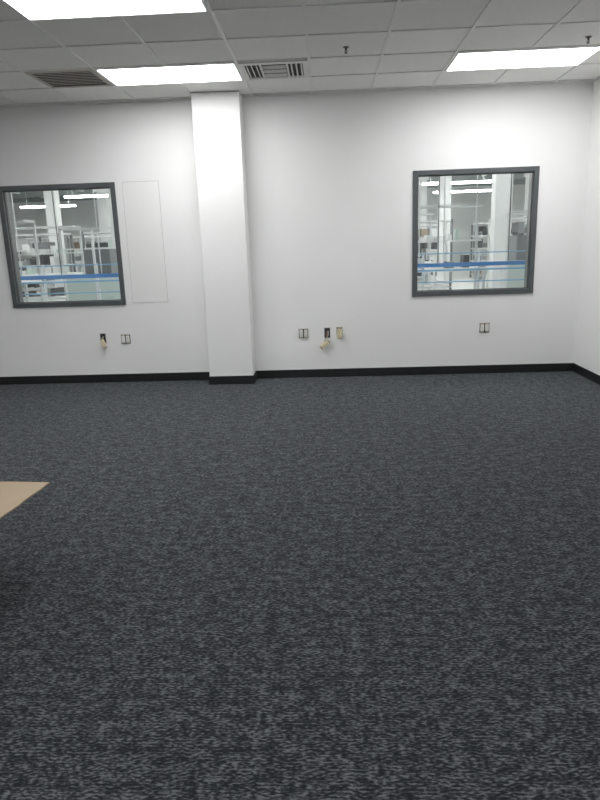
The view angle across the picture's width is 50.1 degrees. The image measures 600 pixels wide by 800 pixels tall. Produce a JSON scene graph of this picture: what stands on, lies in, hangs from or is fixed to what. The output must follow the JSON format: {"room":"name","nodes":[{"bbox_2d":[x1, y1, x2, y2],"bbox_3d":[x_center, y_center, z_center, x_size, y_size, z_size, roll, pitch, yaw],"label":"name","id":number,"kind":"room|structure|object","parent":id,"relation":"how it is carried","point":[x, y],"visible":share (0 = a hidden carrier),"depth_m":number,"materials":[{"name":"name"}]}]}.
{"room":"empty office room","nodes":[
{"label":"empty office room","id":0,"kind":"room"},
{"bbox_2d":[43,191,66,290],"bbox_3d":[-8.180,-5.474,21.539,0.480,3.900,0.480,-1,14,3],"label":"column","id":1,"kind":"structure","parent":0,"point":[49,210],"depth_m":21.26,"materials":[{"name":"white paint"}]},
{"bbox_2d":[94,189,111,240],"bbox_3d":[-7.989,-6.692,26.488,0.480,3.900,0.480,-1,14,3],"label":"column","id":2,"kind":"structure","parent":0,"point":[102,202],"depth_m":26.11,"materials":[{"name":"white paint"}]},
{"bbox_2d":[107,189,115,248],"bbox_3d":[-4.049,-3.899,14.553,0.480,3.900,0.480,-1,14,3],"label":"column","id":3,"kind":"structure","parent":0,"point":[108,190],"depth_m":14.33,"materials":[{"name":"white paint"}]},
{"bbox_2d":[191,91,255,375],"bbox_3d":[-0.796,-1.654,6.878,0.483,2.982,0.270,-1,14,3],"label":"column","id":4,"kind":"structure","parent":0,"point":[218,126],"depth_m":6.72,"materials":[{"name":"paint"}]},
{"bbox_2d":[9,173,525,202],"bbox_3d":[-2.302,-7.359,19.566,36.000,0.280,26.686,-1,14,3],"label":"ceiling","id":5,"kind":"structure","parent":0,"point":[518,179],"depth_m":29.40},
{"bbox_2d":[20,191,75,207],"bbox_3d":[-10.705,-8.619,27.149,2.400,0.900,0.150,-1,14,3],"label":"strip light","id":6,"kind":"object","parent":5,"relation":"hanging from","point":[71,205],"depth_m":27.19,"materials":[{"name":"white plastic"}]},
{"bbox_2d":[64,194,107,197],"bbox_3d":[-7.179,-7.626,22.620,2.400,0.900,0.150,-1,14,3],"label":"strip light","id":7,"kind":"object","parent":5,"relation":"hanging from","point":[99,195],"depth_m":22.68,"materials":[{"name":"white plastic"}]},
{"bbox_2d":[422,175,491,184],"bbox_3d":[5.405,-7.906,22.063,2.400,0.900,0.150,-1,14,3],"label":"strip light","id":8,"kind":"object","parent":5,"relation":"hanging from","point":[479,181],"depth_m":22.10,"materials":[{"name":"white plastic"}]},
{"bbox_2d":[433,176,491,192],"bbox_3d":[6.673,-9.006,26.381,2.400,0.900,0.150,-1,14,3],"label":"strip light","id":9,"kind":"object","parent":5,"relation":"hanging from","point":[484,190],"depth_m":26.41,"materials":[{"name":"white plastic"}]},
{"bbox_2d":[11,184,524,272],"bbox_3d":[-1.734,-8.668,33.076,36.000,4.200,0.200,-1,14,3],"label":"wall","id":10,"kind":"structure","parent":0,"point":[82,215],"depth_m":32.82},
{"bbox_2d":[0,82,593,376],"bbox_3d":[-1.656,-1.829,7.079,9.628,3.282,0.140,-1,14,3],"label":"wall","id":11,"kind":"structure","parent":0,"point":[329,177],"depth_m":6.91,"materials":[{"name":"paint"}]},
{"bbox_2d":[3,188,120,302],"bbox_3d":[-2.613,-1.697,7.108,1.186,1.207,0.030,-1,14,3],"label":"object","id":12,"kind":"object","parent":11,"relation":"attached to","point":[83,188],"visible":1,"depth_m":7.12,"materials":[{"name":"grey"}]},
{"bbox_2d":[0,182,125,307],"bbox_3d":[-2.611,-1.707,7.147,1.290,1.311,0.176,-1,14,3],"label":"frame","id":13,"kind":"object","parent":11,"relation":"attached to","point":[111,185],"visible":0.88,"depth_m":7.09,"materials":[{"name":"grey paint"}]},
{"bbox_2d":[100,333,106,347],"bbox_3d":[-2.233,-0.666,7.278,0.083,0.170,0.075,-1,14,3],"label":"wall outlet","id":14,"kind":"object","parent":11,"relation":"attached to","point":[102,335],"visible":1,"depth_m":7.29,"materials":[{"name":"grey plastic"}]},
{"bbox_2d":[100,338,106,347],"bbox_3d":[-2.229,-0.642,7.276,0.044,0.115,0.040,-25,27,-9],"label":"receptacle","id":15,"kind":"object","parent":14,"relation":"attached to","point":[103,341],"depth_m":7.27,"materials":[{"name":"beige plastic"}]},
{"bbox_2d":[121,334,130,343],"bbox_3d":[-1.980,-0.691,7.295,0.108,0.108,0.035,-1,14,3],"label":"electrical outlet","id":16,"kind":"object","parent":11,"relation":"attached to","point":[125,338],"visible":1,"depth_m":7.29,"materials":[{"name":"grey plastic"}]},
{"bbox_2d":[121,335,125,343],"bbox_3d":[-2.006,-0.691,7.297,0.038,0.100,0.035,-1,14,3],"label":"receptacle","id":17,"kind":"object","parent":16,"relation":"attached to","point":[123,337],"depth_m":7.28,"materials":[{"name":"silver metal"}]},
{"bbox_2d":[126,335,129,343],"bbox_3d":[-1.955,-0.692,7.294,0.038,0.100,0.035,-1,14,3],"label":"receptacle","id":18,"kind":"object","parent":16,"relation":"attached to","point":[127,336],"depth_m":7.28,"materials":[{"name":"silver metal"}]},
{"bbox_2d":[122,181,167,302],"bbox_3d":[-1.694,-1.718,7.034,0.400,1.290,0.004,-1,14,3],"label":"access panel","id":19,"kind":"structure","parent":11,"relation":"attached to","point":[141,199],"depth_m":7.03,"materials":[{"name":"white paint"}]},
{"bbox_2d":[0,363,572,384],"bbox_3d":[-1.613,-0.233,7.255,9.348,0.095,0.278,-1,14,3],"label":"baseboard","id":20,"kind":"structure","parent":11,"relation":"attached to","point":[549,367],"depth_m":7.29,"materials":[{"name":"black rubber"}]},
{"bbox_2d":[299,329,307,337],"bbox_3d":[0.040,-0.746,7.204,0.108,0.108,0.035,-1,14,3],"label":"electrical outlet","id":21,"kind":"object","parent":11,"relation":"attached to","point":[303,333],"visible":1,"depth_m":7.19,"materials":[{"name":"grey plastic"}]},
{"bbox_2d":[299,329,302,337],"bbox_3d":[0.014,-0.745,7.205,0.038,0.100,0.035,-1,14,3],"label":"receptacle","id":22,"kind":"object","parent":21,"relation":"attached to","point":[300,330],"depth_m":7.19,"materials":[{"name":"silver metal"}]},
{"bbox_2d":[304,329,307,337],"bbox_3d":[0.065,-0.746,7.203,0.038,0.100,0.035,-1,14,3],"label":"receptacle","id":23,"kind":"object","parent":21,"relation":"attached to","point":[305,330],"depth_m":7.19,"materials":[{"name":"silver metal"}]},
{"bbox_2d":[319,328,329,348],"bbox_3d":[0.277,-0.683,7.178,0.127,0.240,0.071,-1,14,3],"label":"wall outlet","id":24,"kind":"object","parent":11,"relation":"attached to","point":[324,344],"visible":1,"depth_m":7.18,"materials":[{"name":"grey plastic"}]},
{"bbox_2d":[319,340,329,348],"bbox_3d":[0.278,-0.620,7.184,0.125,0.048,0.044,-40,20,6],"label":"receptacle","id":25,"kind":"object","parent":24,"relation":"attached to","point":[327,342],"depth_m":7.17,"materials":[{"name":"beige plastic"}]},
{"bbox_2d":[336,327,342,338],"bbox_3d":[0.442,-0.746,7.153,0.068,0.139,0.077,-1,14,3],"label":"wall outlet","id":26,"kind":"object","parent":11,"relation":"attached to","point":[339,329],"visible":1,"depth_m":7.13,"materials":[{"name":"grey plastic"}]},
{"bbox_2d":[417,172,533,290],"bbox_3d":[1.866,-1.797,6.910,1.205,1.207,0.030,-1,14,3],"label":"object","id":27,"kind":"object","parent":11,"relation":"attached to","point":[511,172],"visible":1,"depth_m":6.88,"materials":[{"name":"grey"}]},
{"bbox_2d":[412,166,539,296],"bbox_3d":[1.868,-1.806,6.949,1.309,1.311,0.176,-1,14,3],"label":"frame","id":28,"kind":"object","parent":11,"relation":"attached to","point":[536,169],"visible":0.92,"depth_m":6.87,"materials":[{"name":"grey paint"}]},
{"bbox_2d":[479,323,489,332],"bbox_3d":[2.044,-0.800,7.113,0.108,0.108,0.035,-1,14,3],"label":"electrical outlet","id":29,"kind":"object","parent":11,"relation":"attached to","point":[484,327],"visible":1,"depth_m":7.10,"materials":[{"name":"grey plastic"}]},
{"bbox_2d":[480,323,483,331],"bbox_3d":[2.018,-0.800,7.114,0.038,0.100,0.035,-1,14,3],"label":"receptacle","id":30,"kind":"object","parent":29,"relation":"attached to","point":[481,324],"depth_m":7.10,"materials":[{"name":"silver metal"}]},
{"bbox_2d":[485,323,488,331],"bbox_3d":[2.069,-0.801,7.112,0.038,0.100,0.035,-1,14,3],"label":"receptacle","id":31,"kind":"object","parent":29,"relation":"attached to","point":[486,324],"depth_m":7.10,"materials":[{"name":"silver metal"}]},
{"bbox_2d":[0,271,599,799],"bbox_3d":[-2.413,-1.821,14.259,36.000,0.100,39.640,-1,14,3],"label":"floor","id":32,"kind":"structure","parent":0,"point":[354,587],"depth_m":2.85,"materials":[{"name":"carpet"}]},
{"bbox_2d":[13,220,44,301],"bbox_3d":[-6.197,-2.471,12.798,1.800,2.100,0.750,-1,14,3],"label":"workbench","id":33,"kind":"object","parent":32,"relation":"on","point":[17,221],"visible":0.26,"depth_m":12.90,"materials":[{"name":"silver metal"}]},
{"bbox_2d":[18,237,54,289],"bbox_3d":[-10.839,-5.170,24.654,2.400,2.000,0.900,-1,14,3],"label":"storage rack","id":34,"kind":"object","parent":32,"relation":"on","point":[30,286],"visible":0.12,"depth_m":24.54,"materials":[{"name":"silver metal"}]},
{"bbox_2d":[15,233,75,300],"bbox_3d":[-8.050,-3.923,19.185,2.400,2.000,0.900,-1,14,3],"label":"storage rack","id":35,"kind":"object","parent":32,"relation":"on","point":[46,260],"visible":0.31,"depth_m":18.92,"materials":[{"name":"grey metal"}]},
{"bbox_2d":[14,225,85,299],"bbox_3d":[-6.554,-3.368,16.507,1.800,2.100,0.750,-1,14,3],"label":"workbench","id":36,"kind":"object","parent":32,"relation":"on","point":[31,271],"visible":0.52,"depth_m":16.46,"materials":[{"name":"silver metal"}]},
{"bbox_2d":[58,227,120,300],"bbox_3d":[-3.874,-2.443,12.792,1.240,1.900,1.100,-1,14,3],"label":"enclosure","id":37,"kind":"object","parent":32,"relation":"on","point":[108,256],"visible":0.27,"depth_m":12.34,"materials":[{"name":"glass"}]},
{"bbox_2d":[67,235,111,271],"bbox_3d":[-7.443,-5.246,24.504,2.400,2.000,0.900,-1,14,3],"label":"storage rack","id":38,"kind":"object","parent":32,"relation":"on","point":[76,244],"visible":0.1,"depth_m":24.15,"materials":[{"name":"grey metal"}]},
{"bbox_2d":[81,231,112,273],"bbox_3d":[-5.053,-3.990,19.052,2.400,2.000,0.900,-1,14,3],"label":"storage rack","id":39,"kind":"object","parent":32,"relation":"on","point":[109,245],"visible":0.08,"depth_m":18.56,"materials":[{"name":"grey metal"}]},
{"bbox_2d":[10,174,525,300],"bbox_3d":[-0.644,-2.846,9.161,16.030,4.200,0.090,-1,14,3],"label":"guard rail","id":40,"kind":"object","parent":32,"relation":"on","point":[478,263],"visible":0.23,"depth_m":9.27,"materials":[{"name":"metal"}]},
{"bbox_2d":[417,213,434,289],"bbox_3d":[2.435,-3.568,16.109,1.800,2.100,0.750,-1,14,3],"label":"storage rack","id":41,"kind":"object","parent":32,"relation":"on","point":[429,286],"visible":0.09,"depth_m":16.19,"materials":[{"name":"silver metal"}]},
{"bbox_2d":[417,224,436,277],"bbox_3d":[4.143,-5.504,23.992,2.400,2.000,0.900,-1,14,3],"label":"storage rack","id":42,"kind":"object","parent":32,"relation":"on","point":[433,244],"visible":0.06,"depth_m":23.65,"materials":[{"name":"grey metal"}]},
{"bbox_2d":[417,219,452,289],"bbox_3d":[3.137,-4.172,18.690,2.400,2.000,0.900,-1,14,3],"label":"storage rack","id":43,"kind":"object","parent":32,"relation":"on","point":[423,232],"visible":0.19,"depth_m":18.32,"materials":[{"name":"silver metal"}]},
{"bbox_2d":[418,203,485,288],"bbox_3d":[2.592,-2.667,12.409,1.800,2.100,0.750,-1,14,3],"label":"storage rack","id":44,"kind":"object","parent":32,"relation":"on","point":[427,238],"visible":0.45,"depth_m":12.33,"materials":[{"name":"silver metal"}]},
{"bbox_2d":[470,221,526,276],"bbox_3d":[7.638,-5.582,23.837,2.400,2.000,0.900,-1,14,3],"label":"storage rack","id":45,"kind":"object","parent":32,"relation":"on","point":[482,230],"visible":0.16,"depth_m":23.66,"materials":[{"name":"grey metal"}]},
{"bbox_2d":[486,217,526,287],"bbox_3d":[6.732,-4.252,18.531,2.400,2.000,0.900,-1,14,3],"label":"storage rack","id":46,"kind":"object","parent":32,"relation":"on","point":[518,227],"visible":0.07,"depth_m":18.49,"materials":[{"name":"silver metal"}]},
{"bbox_2d":[500,213,527,287],"bbox_3d":[4.523,-2.678,12.615,1.240,1.900,1.100,-1,14,3],"label":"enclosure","id":47,"kind":"object","parent":32,"relation":"on","point":[517,242],"visible":0.14,"depth_m":12.21,"materials":[{"name":"white paint"}]},
{"bbox_2d":[512,210,527,234],"bbox_3d":[5.831,-3.644,15.959,1.800,2.100,0.750,-1,14,3],"label":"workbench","id":48,"kind":"object","parent":32,"relation":"on","point":[513,211],"visible":0.06,"depth_m":15.91,"materials":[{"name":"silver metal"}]},
{"bbox_3d":[-2.236,0.777,2.581,0.772,0.398,0.970,-1,14,3],"label":"cardboard box","id":49,"kind":"object","parent":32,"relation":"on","visible":0},
{"bbox_2d":[0,482,49,518],"bbox_3d":[-1.958,0.542,2.649,1.359,0.006,1.153,0,14,7],"label":"cardboard sheet","id":50,"kind":"object","parent":49,"relation":"on","point":[12,494],"visible":1,"depth_m":2.99,"materials":[{"name":"brown cardboard"}]},
{"bbox_2d":[0,0,599,105],"bbox_3d":[-1.941,-1.623,0.538,9.348,0.034,12.674,-1,14,3],"label":"ceiling","id":51,"kind":"structure","parent":0,"point":[450,13],"depth_m":4.92,"materials":[{"name":"tile"}]},
{"bbox_2d":[24,69,112,88],"bbox_3d":[-2.048,-2.869,5.739,0.582,0.009,0.582,-1,14,3],"label":"ceiling vent","id":52,"kind":"object","parent":51,"relation":"in","point":[67,78],"visible":1,"depth_m":5.73,"materials":[{"name":"black metal"}]},
{"bbox_2d":[2,0,208,20],"bbox_3d":[-1.203,-2.451,3.923,1.194,0.012,0.584,-1,14,3],"label":"ceiling light","id":53,"kind":"object","parent":51,"relation":"in","point":[32,10],"depth_m":4.07,"materials":[{"name":"white plastic"}]},
{"bbox_2d":[95,63,242,85],"bbox_3d":[-1.134,-2.888,5.699,1.194,0.012,0.584,-1,14,3],"label":"ceiling light","id":54,"kind":"object","parent":51,"relation":"in","point":[219,72],"depth_m":5.68,"materials":[{"name":"white plastic"}]},
{"bbox_2d":[238,59,308,80],"bbox_3d":[-0.220,-2.901,5.660,0.582,0.026,0.582,-1,14,3],"label":"ceiling vent","id":55,"kind":"object","parent":51,"relation":"in","point":[285,69],"visible":1,"depth_m":5.64,"materials":[{"name":"white metal"}]},
{"bbox_2d":[0,0,599,105],"bbox_3d":[-1.940,-1.603,0.543,9.348,0.011,12.674,-1,14,3],"label":"grid","id":56,"kind":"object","parent":51,"relation":"attached to","point":[397,2],"depth_m":5.08,"materials":[{"name":"white metal"}]},
{"bbox_2d":[445,46,599,71],"bbox_3d":[1.912,-2.956,5.564,1.194,0.012,0.584,-1,14,3],"label":"ceiling light","id":57,"kind":"object","parent":51,"relation":"in","point":[570,56],"depth_m":5.54,"materials":[{"name":"white plastic"}]},
{"bbox_2d":[418,177,428,274],"bbox_3d":[4.896,-6.979,25.918,0.480,3.900,0.480,-1,14,3],"label":"column","id":58,"kind":"structure","parent":0,"point":[423,188],"depth_m":25.50,"materials":[{"name":"white paint"}]},
{"bbox_2d":[435,176,451,284],"bbox_3d":[4.704,-5.761,20.969,0.480,3.900,0.480,-1,14,3],"label":"column","id":59,"kind":"structure","parent":0,"point":[440,275],"depth_m":20.75,"materials":[{"name":"white paint"}]},
{"bbox_2d":[488,174,512,287],"bbox_3d":[4.441,-4.088,14.177,0.480,3.900,0.480,-1,14,3],"label":"column","id":60,"kind":"structure","parent":0,"point":[501,183],"depth_m":14.07,"materials":[{"name":"white paint"}]},
{"bbox_2d":[524,173,529,224],"bbox_3d":[9.191,-7.075,25.728,0.480,3.900,0.480,-1,14,3],"label":"column","id":61,"kind":"structure","parent":0,"point":[526,175],"depth_m":25.42,"materials":[{"name":"white paint"}]},
{"bbox_2d":[574,79,599,374],"bbox_3d":[2.841,-0.404,0.653,0.140,3.282,12.674,-1,14,3],"label":"wall","id":62,"kind":"structure","parent":0,"point":[587,341],"depth_m":6.63,"materials":[{"name":"paint"}]},
{"bbox_2d":[0,76,599,107],"bbox_3d":[-1.940,-1.599,0.544,9.348,0.010,12.674,-1,14,3],"label":"trim","id":63,"kind":"structure","parent":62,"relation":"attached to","point":[597,78],"depth_m":6.59,"materials":[{"name":"white"}]},
{"bbox_2d":[573,363,599,384],"bbox_3d":[2.818,1.145,1.031,0.008,0.095,12.666,-1,14,3],"label":"baseboard","id":64,"kind":"structure","parent":62,"relation":"attached to","point":[592,376],"depth_m":6.80,"materials":[{"name":"black rubber"}]}
]}

